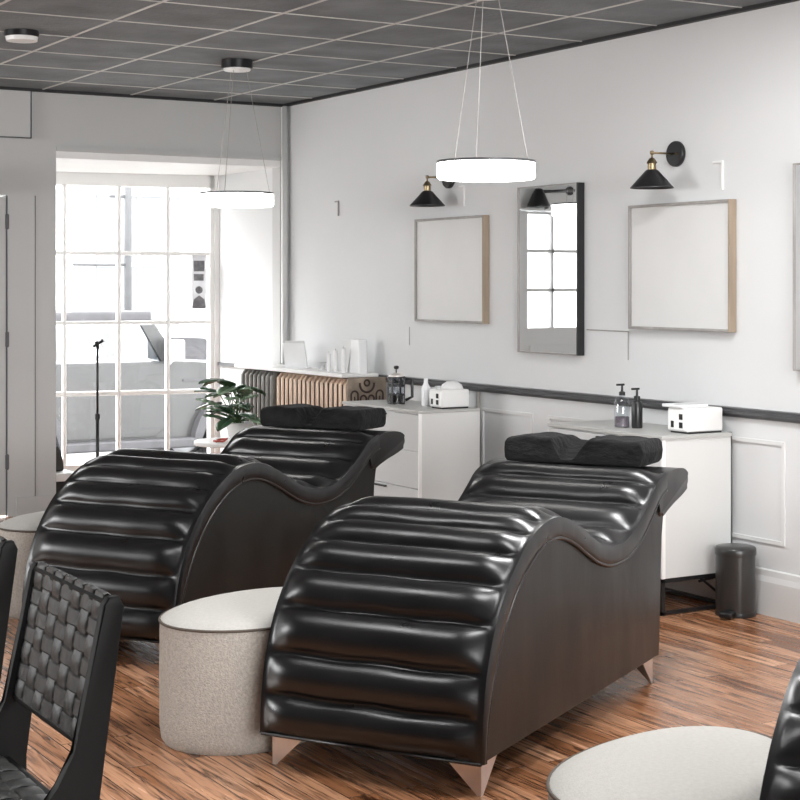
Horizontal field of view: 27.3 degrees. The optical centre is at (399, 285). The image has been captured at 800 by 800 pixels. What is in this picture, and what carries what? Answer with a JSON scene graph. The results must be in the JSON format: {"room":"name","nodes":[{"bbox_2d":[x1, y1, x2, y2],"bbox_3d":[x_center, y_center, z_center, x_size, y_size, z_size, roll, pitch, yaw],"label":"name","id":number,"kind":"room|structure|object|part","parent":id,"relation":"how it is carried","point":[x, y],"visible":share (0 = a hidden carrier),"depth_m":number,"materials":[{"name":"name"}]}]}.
{"room":"salon","nodes":[
{"label":"salon","id":0,"kind":"room"},
{"bbox_2d":[0,92,284,516],"bbox_3d":[-4.173,0.102,9.570,7.780,2.735,0.140,0,0,-31],"label":"wall","id":1,"kind":"structure","parent":0,"point":[60,122],"depth_m":10.65,"materials":[{"name":"white paint"}]},
{"bbox_2d":[0,195,8,516],"bbox_3d":[-2.832,0.445,10.304,0.796,2.050,0.114,0,0,-31],"label":"door","id":2,"kind":"structure","parent":1,"relation":"in","point":[4,217],"depth_m":10.50,"materials":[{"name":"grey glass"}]},
{"bbox_2d":[0,89,31,138],"bbox_3d":[-3.120,-1.097,10.115,1.747,0.296,0.035,0,0,-31],"label":"trim","id":3,"kind":"structure","parent":1,"relation":"attached to","point":[15,105],"depth_m":10.49,"materials":[{"name":"white paint"}]},
{"bbox_2d":[16,495,53,515],"bbox_3d":[-4.854,1.410,9.097,6.126,0.120,0.018,0,0,-31],"label":"baseboard","id":4,"kind":"structure","parent":1,"relation":"attached to","point":[24,505],"depth_m":10.57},
{"bbox_2d":[35,196,35,495],"bbox_3d":[-2.342,0.395,10.594,0.004,1.950,0.004,0,0,-31],"label":"trim","id":5,"kind":"structure","parent":1,"relation":"attached to","point":[35,196],"depth_m":10.59,"materials":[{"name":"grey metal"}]},
{"bbox_2d":[56,151,279,167],"bbox_3d":[-1.560,-0.858,11.130,1.614,0.060,0.120,0,0,-31],"label":"trim","id":6,"kind":"structure","parent":1,"relation":"attached to","point":[61,155],"depth_m":11.06,"materials":[{"name":"white paint"}]},
{"bbox_2d":[56,159,269,175],"bbox_3d":[-1.948,-0.878,11.746,1.854,0.100,1.335,0,0,-31],"label":"ceiling","id":7,"kind":"structure","parent":0,"point":[61,165],"depth_m":11.63,"materials":[{"name":"white paint"}]},
{"bbox_2d":[219,168,271,453],"bbox_3d":[-1.133,0.291,12.090,0.100,2.358,1.095,0,0,-31],"label":"wall","id":8,"kind":"structure","parent":0,"point":[245,234],"depth_m":12.00,"materials":[{"name":"white paint"}]},
{"bbox_2d":[56,172,218,471],"bbox_3d":[-2.149,0.321,12.139,1.660,2.298,0.135,0,0,-21],"label":"window","id":9,"kind":"structure","parent":8,"relation":"in","point":[118,180],"depth_m":12.21,"materials":[{"name":"white paint"}]},
{"bbox_2d":[192,255,205,308],"bbox_3d":[-1.508,-0.030,12.381,0.110,0.400,0.006,0,0,-20],"label":"poster","id":10,"kind":"object","parent":9,"relation":"attached to","point":[198,261],"visible":1,"depth_m":12.38,"materials":[{"name":"grey paper"}]},
{"bbox_2d":[218,362,247,368],"bbox_3d":[-1.133,0.583,11.973,0.020,0.025,0.875,0,0,-31],"label":"trim","id":11,"kind":"structure","parent":8,"relation":"attached to","point":[219,363],"depth_m":12.21,"materials":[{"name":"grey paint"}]},
{"bbox_2d":[0,0,799,106],"bbox_3d":[-0.860,-1.306,4.099,7.900,0.118,12.930,0,0,-31],"label":"ceiling","id":12,"kind":"structure","parent":0,"point":[301,51],"depth_m":8.37,"materials":[{"name":"grey tile"}]},
{"bbox_2d":[4,28,38,42],"bbox_3d":[-1.877,-1.239,8.187,0.170,0.052,0.170,0,0,-31],"label":"ceiling spotlight","id":13,"kind":"object","parent":12,"relation":"attached to","point":[15,35],"visible":1,"depth_m":8.13,"materials":[{"name":"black plastic"}]},
{"bbox_2d":[200,58,273,207],"bbox_3d":[-0.914,-0.856,9.250,0.414,0.818,0.414,0,0,-31],"label":"pendant","id":14,"kind":"object","parent":12,"relation":"hanging from","point":[218,199],"visible":1,"depth_m":9.14,"materials":[{"name":"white plastic"}]},
{"bbox_2d":[200,192,273,207],"bbox_3d":[-0.914,-0.480,9.250,0.410,0.066,0.410,0,0,-31],"label":"diffuser","id":15,"kind":"object","parent":14,"relation":"attached to","point":[207,199],"depth_m":9.09,"materials":[{"name":"white plastic"}]},
{"bbox_2d":[437,0,535,181],"bbox_3d":[0.360,-0.856,6.900,0.414,0.818,0.414,0,0,-31],"label":"pendant","id":16,"kind":"object","parent":12,"relation":"hanging from","point":[467,169],"visible":1,"depth_m":6.75,"materials":[{"name":"grey paint"}]},
{"bbox_2d":[437,160,534,181],"bbox_3d":[0.360,-0.480,6.900,0.410,0.066,0.410,0,0,-31],"label":"diffuser","id":17,"kind":"object","parent":16,"relation":"attached to","point":[447,170],"depth_m":6.74,"materials":[{"name":"white plastic"}]},
{"bbox_2d":[0,515,799,799],"bbox_3d":[-1.190,1.530,4.656,7.900,0.120,14.225,0,0,-31],"label":"floor","id":18,"kind":"structure","parent":0,"point":[709,669],"depth_m":5.40,"materials":[{"name":"brown wood"}]},
{"bbox_2d":[0,536,17,680],"bbox_3d":[-1.286,1.038,4.033,0.570,0.863,0.490,0,0,-30],"label":"leather chair","id":19,"kind":"object","parent":18,"relation":"on","point":[8,548],"visible":1,"depth_m":3.95,"materials":[{"name":"black leather"}]},
{"bbox_2d":[0,511,44,618],"bbox_3d":[-1.516,1.259,7.611,0.518,0.422,0.784,0,0,27],"label":"ottoman","id":20,"kind":"object","parent":18,"relation":"on","point":[21,529],"visible":0.22,"depth_m":7.26,"materials":[{"name":"beige fabric"}]},
{"bbox_2d":[0,511,44,530],"bbox_3d":[-1.516,1.063,7.611,0.509,0.030,0.775,0,0,27],"label":"cushion","id":21,"kind":"object","parent":20,"relation":"on","point":[26,522],"depth_m":7.37,"materials":[{"name":"beige fabric"}]},
{"bbox_2d":[0,561,123,799],"bbox_3d":[-0.912,1.038,3.328,0.570,0.863,0.490,0,0,-30],"label":"leather chair","id":22,"kind":"object","parent":18,"relation":"on","point":[62,668],"visible":1,"depth_m":3.37,"materials":[{"name":"black leather"}]},
{"bbox_3d":[-1.028,1.041,3.529,0.570,0.858,0.026,0,0,-30],"label":"frame","id":23,"kind":"part","parent":22,"relation":"part of","materials":[{"name":"black wood"}]},
{"bbox_3d":[-0.947,1.027,3.308,0.431,0.012,0.439,0,0,-30],"label":"woven seat","id":24,"kind":"part","parent":22,"relation":"part of","materials":[{"name":"black leather"}]},
{"bbox_3d":[-0.756,1.050,3.417,0.030,0.040,0.464,0,0,-30],"label":"seat rail","id":25,"kind":"part","parent":22,"relation":"part of","materials":[{"name":"black wood"}]},
{"bbox_3d":[-0.731,0.898,3.432,0.021,0.022,0.464,0,0,-30],"label":"rail","id":26,"kind":"part","parent":22,"relation":"part of","materials":[{"name":"black wood"}]},
{"bbox_3d":[-0.710,0.754,3.444,0.072,0.295,0.439,0,0,-30],"label":"woven backrest","id":27,"kind":"part","parent":22,"relation":"part of","materials":[{"name":"black leather"}]},
{"bbox_3d":[-0.689,0.627,3.456,0.021,0.022,0.464,0,0,-30],"label":"rail","id":28,"kind":"part","parent":22,"relation":"part of","materials":[{"name":"leather"}]},
{"bbox_3d":[-0.797,1.041,3.127,0.570,0.858,0.026,0,0,-30],"label":"frame","id":29,"kind":"part","parent":22,"relation":"part of","materials":[{"name":"black wood"}]},
{"bbox_2d":[56,469,72,491],"bbox_3d":[-2.352,1.363,11.150,0.260,0.215,0.260,0,0,-31],"label":"side table","id":30,"kind":"object","parent":18,"relation":"on","point":[61,476],"visible":0.11,"depth_m":11.06,"materials":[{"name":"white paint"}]},
{"bbox_2d":[56,446,63,471],"bbox_3d":[-2.371,1.119,11.137,0.080,0.272,0.186,0,0,42],"label":"bag","id":31,"kind":"object","parent":30,"relation":"on","point":[59,460],"visible":0.2,"depth_m":11.15,"materials":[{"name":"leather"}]},
{"bbox_2d":[92,339,103,456],"bbox_3d":[-1.932,0.906,10.715,0.458,1.120,0.426,0,0,-31],"label":"tripod stand","id":32,"kind":"object","parent":18,"relation":"on","point":[97,414],"visible":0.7,"depth_m":10.74,"materials":[{"name":"black metal"}]},
{"bbox_2d":[194,437,230,447],"bbox_3d":[-1.054,1.206,10.085,0.410,0.527,0.410,0,0,-31],"label":"table","id":33,"kind":"object","parent":18,"relation":"on","point":[206,442],"visible":0.27,"depth_m":9.94,"materials":[{"name":"white paint"}]},
{"bbox_2d":[213,438,227,441],"bbox_3d":[-1.090,0.932,10.000,0.103,0.026,0.107,0,0,-31],"label":"cord","id":34,"kind":"object","parent":33,"relation":"on","point":[221,439],"visible":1,"depth_m":9.97,"materials":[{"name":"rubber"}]},
{"bbox_2d":[196,378,265,438],"bbox_3d":[-1.051,0.753,10.100,0.434,0.380,0.488,0,0,0],"label":"potted plant","id":35,"kind":"object","parent":33,"relation":"on","point":[233,426],"visible":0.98,"depth_m":10.06,"materials":[{"name":"green plant"}]},
{"bbox_3d":[-0.987,0.890,10.148,0.170,0.105,0.170,0,0,-31],"label":"pot","id":36,"kind":"part","parent":35,"relation":"part of","materials":[{"name":"ceramic"}]},
{"bbox_2d":[22,425,404,649],"bbox_3d":[-0.757,1.076,7.322,0.759,0.788,1.967,0,0,27],"label":"lounger","id":37,"kind":"object","parent":18,"relation":"on","point":[159,531],"visible":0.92,"depth_m":6.70,"materials":[{"name":"black leather"}]},
{"bbox_2d":[260,404,385,430],"bbox_3d":[-0.377,0.637,8.083,0.575,0.107,0.270,0,0,27],"label":"pillow","id":38,"kind":"object","parent":37,"relation":"on","point":[359,418],"visible":1,"depth_m":8.01,"materials":[{"name":"black fabric"}]},
{"bbox_2d":[158,587,305,755],"bbox_3d":[-0.476,1.259,5.511,0.518,0.422,0.784,0,0,27],"label":"ottoman","id":39,"kind":"object","parent":18,"relation":"on","point":[212,649],"visible":0.57,"depth_m":5.17,"materials":[{"name":"beige fabric"}]},
{"bbox_2d":[161,587,282,629],"bbox_3d":[-0.476,1.063,5.511,0.509,0.030,0.775,0,0,27],"label":"cushion","id":40,"kind":"object","parent":39,"relation":"on","point":[253,609],"depth_m":5.32,"materials":[{"name":"beige fabric"}]},
{"bbox_2d":[241,369,281,425],"bbox_3d":[-0.888,1.022,11.284,0.220,0.895,0.502,0,0,-31],"label":"radiator","id":41,"kind":"object","parent":18,"relation":"on","point":[265,380],"visible":0.2,"depth_m":11.19,"materials":[{"name":"metal"}]},
{"bbox_2d":[277,372,385,407],"bbox_3d":[-0.453,1.018,10.604,0.275,0.905,1.000,0,0,-31],"label":"radiator","id":42,"kind":"object","parent":18,"relation":"on","point":[292,388],"visible":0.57,"depth_m":10.38,"materials":[{"name":"paint"}]},
{"bbox_2d":[234,363,378,377],"bbox_3d":[-0.653,0.553,10.889,0.260,0.023,1.600,0,0,-31],"label":"shelf","id":43,"kind":"object","parent":42,"relation":"on","point":[260,366],"visible":0.96,"depth_m":10.71,"materials":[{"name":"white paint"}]},
{"bbox_2d":[283,341,310,367],"bbox_3d":[-0.682,0.452,10.936,0.170,0.180,0.089,0,0,29],"label":"stand","id":44,"kind":"object","parent":43,"relation":"on","point":[295,356],"visible":1,"depth_m":10.91,"materials":[{"name":"plastic"}]},
{"bbox_2d":[318,362,326,370],"bbox_3d":[-0.497,0.516,10.586,0.066,0.052,0.066,0,0,-31],"label":"glass candle holder","id":45,"kind":"object","parent":43,"relation":"on","point":[322,364],"visible":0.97,"depth_m":10.57,"materials":[{"name":"glass"}]},
{"bbox_2d":[327,353,330,371],"bbox_3d":[-0.450,0.477,10.428,0.028,0.129,0.028,0,0,-31],"label":"candle","id":46,"kind":"object","parent":43,"relation":"on","point":[328,354],"visible":1,"depth_m":10.42,"materials":[{"name":"wax"}]},
{"bbox_2d":[333,349,337,371],"bbox_3d":[-0.406,0.468,10.373,0.028,0.149,0.028,0,0,-31],"label":"candle","id":47,"kind":"object","parent":43,"relation":"on","point":[335,352],"visible":1,"depth_m":10.36,"materials":[{"name":"wax"}]},
{"bbox_2d":[341,348,345,372],"bbox_3d":[-0.354,0.460,10.316,0.028,0.164,0.028,0,0,-31],"label":"candle","id":48,"kind":"object","parent":43,"relation":"on","point":[343,350],"visible":1,"depth_m":10.30,"materials":[{"name":"wax"}]},
{"bbox_2d":[340,340,350,371],"bbox_3d":[-0.343,0.443,10.491,0.035,0.199,0.110,0,0,-31],"label":"card","id":49,"kind":"object","parent":43,"relation":"on","point":[346,343],"visible":0.67,"depth_m":10.47,"materials":[{"name":"paper"}]},
{"bbox_2d":[350,339,366,373],"bbox_3d":[-0.258,0.437,10.280,0.060,0.210,0.120,0,0,-31],"label":"lantern","id":50,"kind":"object","parent":43,"relation":"on","point":[358,357],"visible":1,"depth_m":10.24,"materials":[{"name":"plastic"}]},
{"bbox_3d":[-0.206,0.978,10.188,0.275,0.825,0.014,0,0,-31],"label":"plate","id":51,"kind":"part","parent":42,"relation":"part of","materials":[{"name":"brown metal"}]},
{"bbox_2d":[342,399,480,500],"bbox_3d":[0.047,1.073,9.384,0.413,0.795,0.870,0,0,-31],"label":"base cabinet","id":52,"kind":"object","parent":18,"relation":"on","point":[439,456],"visible":0.43,"depth_m":9.03,"materials":[{"name":"paint"}]},
{"bbox_3d":[-0.111,0.798,9.295,0.018,0.198,0.846,0,0,-31],"label":"drawer","id":53,"kind":"part","parent":52,"relation":"part of","materials":[{"name":"wood"}]},
{"bbox_3d":[-0.111,1.202,9.295,0.018,0.198,0.846,0,0,-31],"label":"drawer","id":54,"kind":"part","parent":52,"relation":"part of","materials":[{"name":"wood"}]},
{"bbox_3d":[-0.111,1.000,9.295,0.018,0.198,0.846,0,0,-31],"label":"drawer","id":55,"kind":"part","parent":52,"relation":"part of","materials":[{"name":"wood"}]},
{"bbox_2d":[387,365,413,403],"bbox_3d":[-0.003,0.565,9.461,0.144,0.220,0.102,0,0,-31],"label":"press","id":56,"kind":"object","parent":52,"relation":"on","point":[392,398],"visible":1,"depth_m":9.43,"materials":[{"name":"clear glass"}]},
{"bbox_3d":[-0.021,0.596,9.450,0.102,0.158,0.102,0,0,-31],"label":"frame","id":57,"kind":"part","parent":56,"relation":"part of","materials":[{"name":"black metal"}]},
{"bbox_3d":[-0.021,0.510,9.450,0.094,0.026,0.094,0,0,-31],"label":"lid","id":58,"kind":"part","parent":56,"relation":"part of","materials":[{"name":"metal"}]},
{"bbox_3d":[0.052,0.595,9.460,0.052,0.137,0.017,0,0,-9],"label":"handle","id":59,"kind":"part","parent":56,"relation":"part of","materials":[{"name":"black plastic"}]},
{"bbox_3d":[0.052,0.683,9.388,0.401,0.016,0.870,0,0,-31],"label":"panel","id":60,"kind":"part","parent":52,"relation":"part of","materials":[{"name":"wood"}]},
{"bbox_2d":[421,378,430,405],"bbox_3d":[0.146,0.598,9.305,0.054,0.155,0.054,0,0,-31],"label":"bottle","id":61,"kind":"object","parent":52,"relation":"on","point":[425,389],"visible":0.94,"depth_m":9.28,"materials":[{"name":"plastic"}]},
{"bbox_2d":[430,381,468,408],"bbox_3d":[0.269,0.601,9.130,0.187,0.149,0.135,0,0,-31],"label":"countertop appliance","id":62,"kind":"object","parent":52,"relation":"on","point":[451,395],"visible":1,"depth_m":9.08,"materials":[{"name":"white paint"}]},
{"bbox_3d":[0.194,0.619,9.083,0.004,0.081,0.114,0,0,-31],"label":"plate","id":63,"kind":"part","parent":62,"relation":"part of","materials":[{"name":"plastic"}]},
{"bbox_2d":[260,459,687,795],"bbox_3d":[0.341,1.076,5.726,0.759,0.788,1.967,0,0,27],"label":"lounger","id":64,"kind":"object","parent":18,"relation":"on","point":[453,632],"visible":0.99,"depth_m":5.05,"materials":[{"name":"black leather"}]},
{"bbox_3d":[-0.311,1.420,5.101,0.120,0.100,0.120,0,0,27],"label":"leg","id":65,"kind":"part","parent":64,"relation":"part of","materials":[{"name":"metal"}]},
{"bbox_3d":[0.208,1.420,4.832,0.120,0.100,0.120,0,0,27],"label":"leg","id":66,"kind":"part","parent":64,"relation":"part of","materials":[{"name":"metal"}]},
{"bbox_2d":[504,432,662,466],"bbox_3d":[0.721,0.637,6.487,0.575,0.107,0.270,0,0,27],"label":"pillow","id":67,"kind":"object","parent":64,"relation":"on","point":[547,447],"visible":1,"depth_m":6.41,"materials":[{"name":"black fabric"}]},
{"bbox_3d":[0.856,1.420,6.085,0.120,0.100,0.120,0,0,27],"label":"leg","id":68,"kind":"part","parent":64,"relation":"part of","materials":[{"name":"metal"}]},
{"bbox_2d":[547,419,731,615],"bbox_3d":[1.115,1.070,7.809,0.423,0.800,0.870,0,0,-31],"label":"base cabinet","id":69,"kind":"object","parent":18,"relation":"on","point":[698,521],"visible":0.35,"depth_m":7.46,"materials":[{"name":"paint"}]},
{"bbox_3d":[0.952,0.794,7.717,0.018,0.200,0.846,0,0,-31],"label":"drawer","id":70,"kind":"part","parent":69,"relation":"part of","materials":[{"name":"wood"}]},
{"bbox_2d":[614,383,629,426],"bbox_3d":[1.054,0.567,7.832,0.076,0.207,0.076,0,0,-31],"label":"pump bottle","id":71,"kind":"object","parent":69,"relation":"on","point":[620,421],"visible":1,"depth_m":7.81,"materials":[{"name":"clear glass"}]},
{"bbox_2d":[631,388,642,427],"bbox_3d":[1.118,0.575,7.783,0.052,0.190,0.052,0,0,14],"label":"pump bottle","id":72,"kind":"object","parent":69,"relation":"on","point":[636,405],"visible":1,"depth_m":7.76,"materials":[{"name":"black plastic"}]},
{"bbox_3d":[1.120,0.678,7.812,0.411,0.016,0.870,0,0,-31],"label":"panel","id":73,"kind":"part","parent":69,"relation":"part of","materials":[{"name":"wood"}]},
{"bbox_3d":[1.120,1.387,7.813,0.405,0.165,0.860,0,0,-31],"label":"leg frame","id":74,"kind":"part","parent":69,"relation":"part of","materials":[{"name":"black metal"}]},
{"bbox_2d":[662,402,721,433],"bbox_3d":[1.341,0.605,7.572,0.220,0.130,0.170,0,0,-31],"label":"countertop appliance","id":75,"kind":"object","parent":69,"relation":"on","point":[685,417],"visible":1,"depth_m":7.50,"materials":[{"name":"white paint"}]},
{"bbox_3d":[1.261,0.609,7.507,0.004,0.091,0.124,0,0,-31],"label":"plate","id":76,"kind":"part","parent":75,"relation":"part of","materials":[{"name":"plastic"}]},
{"bbox_3d":[1.308,0.547,7.570,0.160,0.014,0.140,0,0,-31],"label":"clear lid","id":77,"kind":"part","parent":75,"relation":"part of","materials":[{"name":"plastic"}]},
{"bbox_2d":[546,726,771,799],"bbox_3d":[0.624,1.259,3.671,0.518,0.422,0.784,0,0,27],"label":"ottoman","id":78,"kind":"object","parent":18,"relation":"on","point":[686,762],"visible":0.75,"depth_m":3.60,"materials":[{"name":"beige fabric"}]},
{"bbox_2d":[715,543,755,618],"bbox_3d":[1.484,1.313,7.369,0.242,0.314,0.190,0,0,-31],"label":"pedal bin","id":79,"kind":"object","parent":18,"relation":"on","point":[735,563],"visible":1,"depth_m":7.31,"materials":[{"name":"metal"}]},
{"bbox_3d":[1.501,1.178,7.382,0.184,0.044,0.184,0,0,-31],"label":"lid","id":80,"kind":"part","parent":79,"relation":"part of","materials":[{"name":"metal"}]},
{"bbox_2d":[759,658,799,799],"bbox_3d":[1.371,1.076,3.596,0.759,0.788,1.967,0,0,27],"label":"lounger","id":81,"kind":"object","parent":18,"relation":"on","point":[781,778],"visible":1,"depth_m":3.08,"materials":[{"name":"black leather"}]},
{"bbox_2d":[288,1,799,574],"bbox_3d":[2.486,0.102,6.083,0.120,2.735,12.930,0,0,-31],"label":"wall","id":82,"kind":"structure","parent":0,"point":[726,88],"depth_m":8.46,"materials":[{"name":"white paint"}]},
{"bbox_2d":[281,107,284,363],"bbox_3d":[-0.805,-0.352,11.482,0.034,1.785,0.045,0,0,-31],"label":"trim","id":83,"kind":"structure","parent":82,"relation":"attached to","point":[281,107],"depth_m":11.48,"materials":[{"name":"white paint"}]},
{"bbox_2d":[282,106,287,362],"bbox_3d":[-0.795,-0.355,11.432,0.040,1.780,0.039,0,0,-31],"label":"pipe","id":84,"kind":"object","parent":82,"relation":"attached to","point":[284,108],"visible":0.82,"depth_m":11.42,"materials":[{"name":"white paint"}]},
{"bbox_2d":[335,201,338,215],"bbox_3d":[-0.415,-0.510,10.850,0.010,0.100,0.050,0,0,-31],"label":"wall bracket","id":85,"kind":"object","parent":82,"relation":"attached to","point":[335,201],"visible":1,"depth_m":10.83,"materials":[{"name":"metal"}]},
{"bbox_2d":[410,175,454,206],"bbox_3d":[0.181,-0.580,9.599,0.259,0.231,0.206,0,0,-31],"label":"wall lamp","id":86,"kind":"object","parent":82,"relation":"attached to","point":[426,198],"visible":0.8,"depth_m":9.55,"materials":[{"name":"black metal"}]},
{"bbox_2d":[423,181,431,190],"bbox_3d":[0.159,-0.579,9.585,0.052,0.060,0.052,0,0,-31],"label":"socket","id":87,"kind":"object","parent":86,"relation":"attached to","point":[427,185],"depth_m":9.57,"materials":[{"name":"gold metal"}]},
{"bbox_3d":[0.159,-0.508,9.585,0.206,0.089,0.206,0,0,-31],"label":"lamp shade","id":88,"kind":"part","parent":86,"relation":"part of","materials":[{"name":"black metal"}]},
{"bbox_3d":[0.282,-0.633,9.659,0.024,0.124,0.124,0,0,-31],"label":"wall plate","id":89,"kind":"part","parent":86,"relation":"part of","materials":[{"name":"black metal"}]},
{"bbox_2d":[414,215,488,323],"bbox_3d":[0.295,-0.093,9.620,0.042,0.613,0.750,0,0,-31],"label":"framed picture","id":90,"kind":"object","parent":82,"relation":"attached to","point":[451,254],"visible":1,"depth_m":9.59,"materials":[{"name":"white paper"}]},
{"bbox_3d":[0.483,-0.093,9.303,0.042,0.613,0.014,0,0,-31],"label":"rail","id":91,"kind":"part","parent":90,"relation":"part of","materials":[{"name":"beige wood"}]},
{"bbox_2d":[458,186,464,205],"bbox_3d":[0.357,-0.520,9.546,0.010,0.120,0.060,0,0,-31],"label":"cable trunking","id":92,"kind":"object","parent":82,"relation":"attached to","point":[458,186],"visible":1,"depth_m":9.52,"materials":[{"name":"white paint"}]},
{"bbox_2d":[476,392,479,407],"bbox_3d":[0.445,0.931,9.377,0.024,0.658,0.023,0,0,-31],"label":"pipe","id":93,"kind":"object","parent":82,"relation":"attached to","point":[477,393],"visible":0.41,"depth_m":9.37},
{"bbox_2d":[517,182,583,355],"bbox_3d":[0.797,-0.088,8.770,0.045,0.896,0.545,0,0,-31],"label":"wall mirror","id":94,"kind":"object","parent":82,"relation":"attached to","point":[550,218],"visible":1,"depth_m":8.73,"materials":[{"name":"black metal"}]},
{"bbox_3d":[0.934,-0.088,8.540,0.045,0.896,0.010,0,0,-31],"label":"rail","id":95,"kind":"part","parent":94,"relation":"part of","materials":[{"name":"black metal"}]},
{"bbox_2d":[357,374,799,423],"bbox_3d":[2.465,0.579,5.971,0.030,0.047,12.760,0,0,-31],"label":"trim","id":96,"kind":"structure","parent":82,"relation":"attached to","point":[759,414],"depth_m":8.44,"materials":[{"name":"grey paint"}]},
{"bbox_2d":[386,397,785,546],"bbox_3d":[1.408,0.920,7.775,0.009,0.460,7.540,0,0,-31],"label":"trim","id":97,"kind":"structure","parent":82,"relation":"attached to","point":[782,542],"depth_m":7.45,"materials":[{"name":"white paint"}]},
{"bbox_2d":[586,329,628,359],"bbox_3d":[1.052,0.296,8.376,0.006,0.148,0.343,0,0,-31],"label":"cable","id":98,"kind":"object","parent":82,"relation":"attached to","point":[586,329],"visible":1,"depth_m":8.30,"materials":[{"name":"plastic"}]},
{"bbox_2d":[630,141,685,189],"bbox_3d":[1.219,-0.580,7.848,0.259,0.231,0.206,0,0,-31],"label":"wall lamp","id":99,"kind":"object","parent":82,"relation":"attached to","point":[651,179],"visible":1,"depth_m":7.83,"materials":[{"name":"black metal"}]},
{"bbox_2d":[647,158,656,168],"bbox_3d":[1.196,-0.579,7.835,0.052,0.060,0.052,0,0,-31],"label":"socket","id":100,"kind":"object","parent":99,"relation":"attached to","point":[651,163],"depth_m":7.82,"materials":[{"name":"gold metal"}]},
{"bbox_3d":[1.196,-0.508,7.835,0.206,0.089,0.206,0,0,-31],"label":"lamp shade","id":101,"kind":"part","parent":99,"relation":"part of","materials":[{"name":"black metal"}]},
{"bbox_3d":[1.256,-0.633,7.871,0.132,0.010,0.010,0,0,-31],"label":"arm","id":102,"kind":"part","parent":99,"relation":"part of","materials":[{"name":"gold metal"}]},
{"bbox_3d":[1.320,-0.633,7.908,0.024,0.124,0.124,0,0,-31],"label":"wall plate","id":103,"kind":"part","parent":99,"relation":"part of","materials":[{"name":"black metal"}]},
{"bbox_2d":[628,199,735,331],"bbox_3d":[1.335,-0.093,7.865,0.042,0.610,0.740,0,0,-31],"label":"framed picture","id":104,"kind":"object","parent":82,"relation":"attached to","point":[682,255],"visible":1,"depth_m":7.84,"materials":[{"name":"beige wood"}]},
{"bbox_3d":[1.520,-0.093,7.553,0.042,0.610,0.014,0,0,-31],"label":"rail","id":105,"kind":"part","parent":104,"relation":"part of","materials":[{"name":"beige wood"}]},
{"bbox_2d":[712,161,723,189],"bbox_3d":[1.477,-0.512,7.658,0.010,0.135,0.070,0,0,-31],"label":"cable trunking","id":106,"kind":"object","parent":82,"relation":"attached to","point":[713,162],"visible":1,"depth_m":7.63,"materials":[{"name":"white paint"}]},
{"bbox_2d":[731,432,731,542],"bbox_3d":[1.513,0.965,7.575,0.024,0.590,0.023,0,0,-31],"label":"pipe","id":107,"kind":"object","parent":82,"relation":"attached to","point":[731,432],"visible":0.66,"depth_m":7.57,"materials":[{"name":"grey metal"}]},
{"bbox_2d":[665,566,799,623],"bbox_3d":[2.455,1.367,5.995,0.022,0.205,12.810,0,0,-31],"label":"baseboard","id":108,"kind":"structure","parent":82,"relation":"attached to","point":[777,592],"depth_m":7.33,"materials":[{"name":"white paint"}]},
{"bbox_2d":[793,163,799,370],"bbox_3d":[1.880,-0.082,6.944,0.045,0.904,0.590,0,0,-31],"label":"wall mirror","id":109,"kind":"object","parent":82,"relation":"attached to","point":[796,166],"visible":1,"depth_m":7.17,"materials":[{"name":"white mirror"}]},
{"label":"outside","id":110,"kind":"structure","parent":0,"visible":0},
{"bbox_2d":[61,452,110,463],"bbox_3d":[-5.643,2.170,19.326,60.000,0.200,14.995,0,0,-31],"label":"ground","id":111,"kind":"structure","parent":110,"point":[78,458],"depth_m":19.91,"materials":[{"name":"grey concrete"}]},
{"bbox_2d":[73,263,115,265],"bbox_3d":[-3.990,-0.279,21.466,0.571,0.030,0.100,0,0,-31],"label":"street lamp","id":112,"kind":"object","parent":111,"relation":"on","point":[74,264],"depth_m":21.46,"materials":[{"name":"grey metal"}]},
{"bbox_3d":[-3.902,-0.280,21.518,0.750,0.044,0.044,0,0,-31],"label":"arm","id":113,"kind":"part","parent":112,"relation":"part of","materials":[{"name":"grey metal"}]},
{"bbox_2d":[121,187,131,310],"bbox_3d":[-3.613,-0.486,21.689,0.139,1.616,0.100,0,0,-31],"label":"street lamp","id":114,"kind":"object","parent":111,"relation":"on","point":[127,197],"depth_m":21.66,"materials":[{"name":"grey metal"}]},
{"bbox_3d":[-3.687,-1.180,21.645,0.250,0.044,0.044,0,0,-31],"label":"arm","id":115,"kind":"part","parent":114,"relation":"part of","materials":[{"name":"grey metal"}]},
{"bbox_2d":[56,185,206,349],"bbox_3d":[-9.319,-0.930,26.822,59.320,6.000,3.350,0,0,-31],"label":"sky","id":116,"kind":"structure","parent":111,"relation":"on","point":[90,210],"depth_m":28.06,"materials":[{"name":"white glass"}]},
{"bbox_2d":[56,309,206,453],"bbox_3d":[-3.159,1.165,17.489,4.340,1.810,1.990,0,0,-31],"label":"car","id":117,"kind":"object","parent":111,"relation":"on","point":[142,416],"visible":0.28,"depth_m":16.88,"materials":[{"name":"grey paint"}]},
{"bbox_3d":[-3.433,0.790,16.971,0.600,0.760,0.440,0,0,-31],"label":"seat","id":118,"kind":"part","parent":117,"relation":"part of","materials":[{"name":"white"}]},
{"bbox_3d":[-3.134,0.575,16.701,1.300,0.410,0.020,0,0,-31],"label":"window trim","id":119,"kind":"part","parent":117,"relation":"part of","materials":[{"name":"grey metal"}]},
{"bbox_3d":[-3.096,1.175,16.639,1.580,0.750,0.016,0,0,-31],"label":"door","id":120,"kind":"part","parent":117,"relation":"part of","materials":[{"name":"grey paint"}]},
{"bbox_2d":[58,330,206,359],"bbox_3d":[-3.178,1.350,23.737,4.360,1.440,1.720,0,0,-31],"label":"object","id":121,"kind":"object","parent":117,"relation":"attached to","point":[80,344],"visible":0.02,"depth_m":23.02,"materials":[{"name":"white paint"}]},
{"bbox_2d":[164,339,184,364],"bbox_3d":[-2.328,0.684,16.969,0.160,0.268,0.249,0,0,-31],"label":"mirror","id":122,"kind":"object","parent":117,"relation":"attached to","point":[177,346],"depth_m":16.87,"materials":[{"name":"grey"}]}
]}

